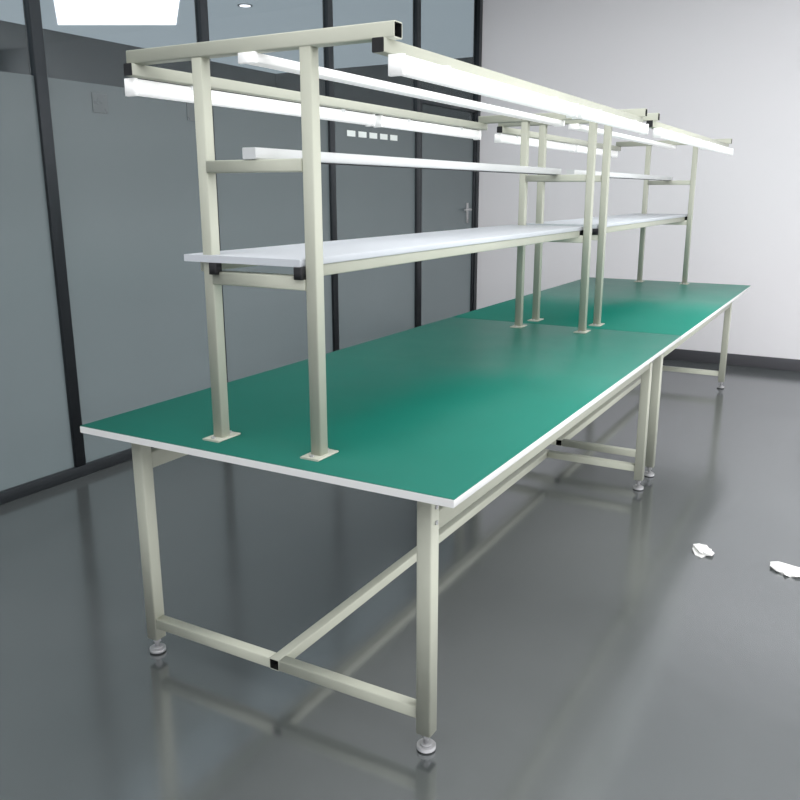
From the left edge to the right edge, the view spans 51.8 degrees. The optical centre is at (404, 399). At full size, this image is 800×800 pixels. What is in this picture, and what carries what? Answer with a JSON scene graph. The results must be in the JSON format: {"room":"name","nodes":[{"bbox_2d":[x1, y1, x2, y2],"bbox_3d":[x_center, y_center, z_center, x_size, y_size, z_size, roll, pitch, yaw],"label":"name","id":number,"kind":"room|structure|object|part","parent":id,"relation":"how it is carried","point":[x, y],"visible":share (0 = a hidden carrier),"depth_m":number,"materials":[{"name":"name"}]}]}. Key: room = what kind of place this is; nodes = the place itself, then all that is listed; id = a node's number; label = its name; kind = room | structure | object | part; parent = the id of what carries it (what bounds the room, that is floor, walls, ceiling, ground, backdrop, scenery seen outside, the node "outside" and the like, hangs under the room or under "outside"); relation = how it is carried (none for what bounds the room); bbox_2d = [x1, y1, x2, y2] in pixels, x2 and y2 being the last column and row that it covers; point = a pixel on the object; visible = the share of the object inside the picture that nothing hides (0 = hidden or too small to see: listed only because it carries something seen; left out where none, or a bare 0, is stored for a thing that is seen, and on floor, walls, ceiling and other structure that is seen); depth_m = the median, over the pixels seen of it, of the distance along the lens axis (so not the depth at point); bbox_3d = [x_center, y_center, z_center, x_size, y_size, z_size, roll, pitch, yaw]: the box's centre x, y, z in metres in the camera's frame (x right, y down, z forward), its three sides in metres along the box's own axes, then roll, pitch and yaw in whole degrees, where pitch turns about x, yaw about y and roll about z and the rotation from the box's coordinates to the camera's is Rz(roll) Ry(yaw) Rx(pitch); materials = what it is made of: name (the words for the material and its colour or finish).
{"room":"electronics workshop","nodes":[
{"label":"electronics workshop","id":0,"kind":"room"},
{"bbox_2d":[0,20,276,99],"bbox_3d":[-5.413,-2.141,7.651,0.150,3.200,13.880,8,16,28],"label":"wall","id":1,"kind":"structure","parent":0,"point":[71,57],"depth_m":9.88,"materials":[{"name":"grey paint"}]},
{"bbox_2d":[0,0,473,73],"bbox_3d":[-3.305,-3.421,5.985,5.200,0.100,14.080,8,16,28],"label":"ceiling","id":2,"kind":"structure","parent":0,"point":[447,26],"depth_m":9.14,"materials":[{"name":"grey paint"}]},
{"bbox_2d":[54,0,178,24],"bbox_3d":[-2.776,-3.825,7.789,1.257,0.004,3.288,-4,15,-16],"label":"recessed light","id":3,"kind":"object","parent":2,"relation":"in","point":[68,12],"visible":1,"depth_m":8.50,"materials":[{"name":"white plastic"}]},
{"bbox_2d":[237,3,252,7],"bbox_3d":[-1.582,-3.921,8.182,0.150,0.010,0.150,8,16,28],"label":"recessed light","id":4,"kind":"object","parent":2,"relation":"in","point":[246,5],"visible":1,"depth_m":8.16,"materials":[{"name":"white"}]},
{"bbox_2d":[0,0,482,504],"bbox_3d":[-1.878,-1.075,3.446,0.061,3.200,9.982,8,16,30],"label":"wall","id":5,"kind":"structure","parent":0,"point":[103,314],"depth_m":4.35,"materials":[{"name":"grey glass"}]},
{"bbox_3d":[-1.657,-1.164,3.809,0.044,3.085,0.060,8,16,30],"label":"mullion frame","id":6,"kind":"part","parent":5,"relation":"part of","materials":[{"name":"grey metal"}]},
{"bbox_3d":[-2.163,0.568,3.368,0.060,0.055,8.865,8,16,30],"label":"floor track frame","id":7,"kind":"part","parent":5,"relation":"part of","materials":[{"name":"grey metal"}]},
{"bbox_3d":[-1.486,-1.451,4.021,0.002,0.090,0.090,8,16,30],"label":"switch panel","id":8,"kind":"part","parent":5,"relation":"part of","materials":[{"name":"grey plastic"}]},
{"bbox_3d":[-1.166,-1.590,4.543,0.002,0.090,0.090,8,16,30],"label":"switch panel","id":9,"kind":"part","parent":5,"relation":"part of","materials":[{"name":"grey plastic"}]},
{"bbox_3d":[-1.112,-1.390,4.699,0.044,3.085,0.060,8,16,30],"label":"mullion frame","id":10,"kind":"part","parent":5,"relation":"part of","materials":[{"name":"grey metal"}]},
{"bbox_3d":[-0.507,-1.640,5.687,0.044,3.085,0.060,8,16,30],"label":"mullion frame","id":11,"kind":"part","parent":5,"relation":"part of","materials":[{"name":"grey metal"}]},
{"bbox_3d":[0.099,-1.891,6.676,0.044,3.085,0.060,8,16,30],"label":"mullion frame","id":12,"kind":"part","parent":5,"relation":"part of","materials":[{"name":"grey metal"}]},
{"bbox_2d":[420,99,476,325],"bbox_3d":[0.391,-1.982,7.126,0.074,3.130,1.086,8,16,30],"label":"door","id":13,"kind":"structure","parent":5,"relation":"in","point":[447,197],"depth_m":7.23,"materials":[{"name":"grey glass"}]},
{"bbox_3d":[0.569,-1.699,7.483,0.049,0.180,0.140,8,16,30],"label":"handle","id":14,"kind":"part","parent":13,"relation":"part of","materials":[{"name":"silver metal"}]},
{"bbox_3d":[0.653,-2.095,7.589,0.060,3.140,0.060,8,16,30],"label":"corner post frame","id":15,"kind":"part","parent":5,"relation":"part of","materials":[{"name":"grey metal"}]},
{"bbox_2d":[276,57,472,128],"bbox_3d":[0.293,-3.289,12.175,5.225,3.200,0.150,8,16,28],"label":"wall","id":16,"kind":"structure","parent":0,"point":[289,81],"depth_m":12.11,"materials":[{"name":"grey paint"}]},
{"bbox_2d":[0,359,799,799],"bbox_3d":[-0.036,0.230,5.016,12.700,0.100,14.080,8,16,28],"label":"floor","id":17,"kind":"structure","parent":0,"point":[586,650],"depth_m":2.72,"materials":[{"name":"grey concrete"}]},
{"bbox_2d":[80,20,680,754],"bbox_3d":[0.181,-0.238,3.084,1.200,1.756,2.427,8,16,28],"label":"workbench","id":18,"kind":"object","parent":17,"relation":"on","point":[445,416],"visible":0.98,"depth_m":2.41,"materials":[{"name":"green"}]},
{"bbox_3d":[-0.778,0.413,2.500,0.046,0.677,0.042,8,16,28],"label":"leg","id":19,"kind":"part","parent":18,"relation":"part of","materials":[{"name":"beige metal"}]},
{"bbox_2d":[124,78,193,102],"bbox_3d":[-0.670,-0.830,2.215,0.039,0.048,0.249,8,16,28],"label":"fluorescent tube light","id":20,"kind":"object","parent":18,"relation":"attached to","point":[147,88],"depth_m":2.20,"materials":[{"name":"white plastic"}]},
{"bbox_3d":[-0.011,-0.587,3.098,0.030,0.030,2.129,8,16,28],"label":"shelf support rail","id":21,"kind":"part","parent":18,"relation":"part of","materials":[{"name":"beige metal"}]},
{"bbox_2d":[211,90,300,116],"bbox_3d":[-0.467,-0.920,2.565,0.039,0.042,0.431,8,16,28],"label":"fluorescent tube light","id":22,"kind":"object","parent":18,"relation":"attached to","point":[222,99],"depth_m":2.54,"materials":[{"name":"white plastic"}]},
{"bbox_3d":[-0.158,-1.087,3.057,0.030,0.030,2.245,8,16,28],"label":"lamp rail","id":23,"kind":"part","parent":18,"relation":"part of","materials":[{"name":"beige metal"}]},
{"bbox_2d":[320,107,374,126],"bbox_3d":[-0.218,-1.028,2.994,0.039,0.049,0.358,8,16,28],"label":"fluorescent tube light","id":24,"kind":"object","parent":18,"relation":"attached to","point":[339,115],"depth_m":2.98,"materials":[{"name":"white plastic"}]},
{"bbox_3d":[0.173,-0.833,2.929,0.040,0.030,2.235,8,16,28],"label":"hanging rail","id":25,"kind":"part","parent":18,"relation":"part of","materials":[{"name":"silver metal"}]},
{"bbox_2d":[374,115,480,139],"bbox_3d":[0.126,-1.182,3.587,0.039,0.045,0.940,8,16,28],"label":"fluorescent tube light","id":26,"kind":"object","parent":18,"relation":"attached to","point":[380,120],"visible":0.96,"depth_m":3.49,"materials":[{"name":"white plastic"}]},
{"bbox_3d":[0.059,0.529,2.044,0.046,0.677,0.042,8,16,28],"label":"leg","id":27,"kind":"part","parent":18,"relation":"part of","materials":[{"name":"beige metal"}]},
{"bbox_3d":[0.280,-0.547,2.940,0.030,0.030,2.129,8,16,28],"label":"shelf support rail","id":28,"kind":"part","parent":18,"relation":"part of","materials":[{"name":"beige metal"}]},
{"bbox_2d":[388,53,578,117],"bbox_3d":[0.275,-0.847,2.266,0.039,0.045,1.200,8,16,28],"label":"fluorescent tube light","id":29,"kind":"object","parent":18,"relation":"attached to","point":[400,64],"visible":1,"depth_m":2.05,"materials":[{"name":"white plastic"}]},
{"bbox_3d":[0.494,-0.997,2.702,0.030,0.030,2.245,8,16,28],"label":"lamp rail","id":30,"kind":"part","parent":18,"relation":"part of","materials":[{"name":"beige metal"}]},
{"bbox_2d":[572,105,648,134],"bbox_3d":[0.821,-1.086,3.208,0.039,0.045,0.940,8,16,28],"label":"fluorescent tube light","id":31,"kind":"object","parent":18,"relation":"attached to","point":[584,113],"visible":0.89,"depth_m":3.11,"materials":[{"name":"white plastic"}]},
{"bbox_3d":[1.140,0.056,3.908,0.046,0.677,0.042,8,16,28],"label":"leg","id":32,"kind":"part","parent":18,"relation":"part of","materials":[{"name":"beige metal"}]},
{"bbox_2d":[453,113,750,476],"bbox_3d":[1.372,-0.759,5.138,1.200,1.756,2.427,8,16,28],"label":"workbench","id":33,"kind":"object","parent":17,"relation":"on","point":[683,308],"visible":0.72,"depth_m":4.63,"materials":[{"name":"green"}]},
{"bbox_2d":[494,134,520,144],"bbox_3d":[0.520,-1.351,4.267,0.039,0.049,0.351,8,16,28],"label":"fluorescent tube light","id":34,"kind":"object","parent":33,"relation":"attached to","point":[504,138],"depth_m":4.26,"materials":[{"name":"white plastic"}]},
{"bbox_2d":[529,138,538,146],"bbox_3d":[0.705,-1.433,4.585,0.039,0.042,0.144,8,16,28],"label":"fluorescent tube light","id":35,"kind":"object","parent":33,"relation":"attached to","point":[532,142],"depth_m":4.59,"materials":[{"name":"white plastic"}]},
{"bbox_3d":[1.032,-1.608,5.110,0.030,0.030,2.245,8,16,28],"label":"lamp rail","id":36,"kind":"part","parent":33,"relation":"part of","materials":[{"name":"beige metal"}]},
{"bbox_2d":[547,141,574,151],"bbox_3d":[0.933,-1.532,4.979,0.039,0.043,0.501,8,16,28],"label":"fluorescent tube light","id":37,"kind":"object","parent":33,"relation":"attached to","point":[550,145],"depth_m":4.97,"materials":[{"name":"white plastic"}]},
{"bbox_2d":[575,145,587,152],"bbox_3d":[1.126,-1.618,5.310,0.039,0.044,0.255,8,16,28],"label":"fluorescent tube light","id":38,"kind":"object","parent":33,"relation":"attached to","point":[581,149],"depth_m":5.32,"materials":[{"name":"white plastic"}]},
{"bbox_2d":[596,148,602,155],"bbox_3d":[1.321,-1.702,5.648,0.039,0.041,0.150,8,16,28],"label":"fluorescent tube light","id":39,"kind":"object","parent":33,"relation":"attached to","point":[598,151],"depth_m":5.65,"materials":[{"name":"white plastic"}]},
{"bbox_2d":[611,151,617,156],"bbox_3d":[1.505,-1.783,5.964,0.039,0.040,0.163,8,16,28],"label":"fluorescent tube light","id":40,"kind":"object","parent":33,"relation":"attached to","point":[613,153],"depth_m":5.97,"materials":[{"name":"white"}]},
{"bbox_3d":[1.364,-1.354,4.983,0.040,0.030,2.235,8,16,28],"label":"hanging rail","id":41,"kind":"part","parent":33,"relation":"part of","materials":[{"name":"silver metal"}]},
{"bbox_3d":[1.471,-1.068,4.993,0.030,0.030,2.129,8,16,28],"label":"shelf support rail","id":42,"kind":"part","parent":33,"relation":"part of","materials":[{"name":"beige metal"}]},
{"bbox_3d":[1.250,0.008,4.098,0.046,0.677,0.042,8,16,28],"label":"leg","id":43,"kind":"part","parent":33,"relation":"part of","materials":[{"name":"beige metal"}]},
{"bbox_2d":[653,128,707,148],"bbox_3d":[1.466,-1.367,4.320,0.039,0.045,1.200,8,16,28],"label":"fluorescent tube light","id":44,"kind":"object","parent":33,"relation":"attached to","point":[670,135],"visible":1,"depth_m":4.15,"materials":[{"name":"white plastic"}]},
{"bbox_3d":[1.685,-1.518,4.755,0.030,0.030,2.245,8,16,28],"label":"lamp rail","id":45,"kind":"part","parent":33,"relation":"part of","materials":[{"name":"beige metal"}]},
{"bbox_2d":[707,142,732,154],"bbox_3d":[2.012,-1.606,5.262,0.039,0.045,0.940,8,16,28],"label":"fluorescent tube light","id":46,"kind":"object","parent":33,"relation":"attached to","point":[711,146],"visible":0.88,"depth_m":5.21,"materials":[{"name":"white plastic"}]},
{"bbox_3d":[2.331,-0.465,5.962,0.046,0.677,0.042,8,16,28],"label":"leg","id":47,"kind":"part","parent":33,"relation":"part of","materials":[{"name":"beige metal"}]},
{"bbox_2d":[692,543,713,557],"bbox_3d":[1.202,0.600,3.314,0.080,0.017,0.132,2,14,8],"label":"paper scrap","id":48,"kind":"object","parent":17,"relation":"on","point":[700,550],"visible":1,"depth_m":3.29,"materials":[{"name":"white paper"}]},
{"bbox_2d":[770,561,799,576],"bbox_3d":[1.459,0.643,3.137,0.103,0.022,0.142,-9,17,-30],"label":"paper scrap","id":49,"kind":"object","parent":17,"relation":"on","point":[783,568],"visible":1,"depth_m":3.13,"materials":[{"name":"white paper"}]},
{"bbox_2d":[476,0,799,359],"bbox_3d":[3.855,-1.711,5.954,7.275,3.200,0.150,8,16,28],"label":"wall","id":50,"kind":"structure","parent":0,"point":[713,69],"depth_m":6.73,"materials":[{"name":"white paint"}]},
{"bbox_2d":[663,349,799,371],"bbox_3d":[3.761,-0.196,6.296,7.000,0.095,0.012,8,16,28],"label":"baseboard","id":51,"kind":"structure","parent":50,"relation":"attached to","point":[676,354],"depth_m":6.83,"materials":[{"name":"grey"}]}
]}

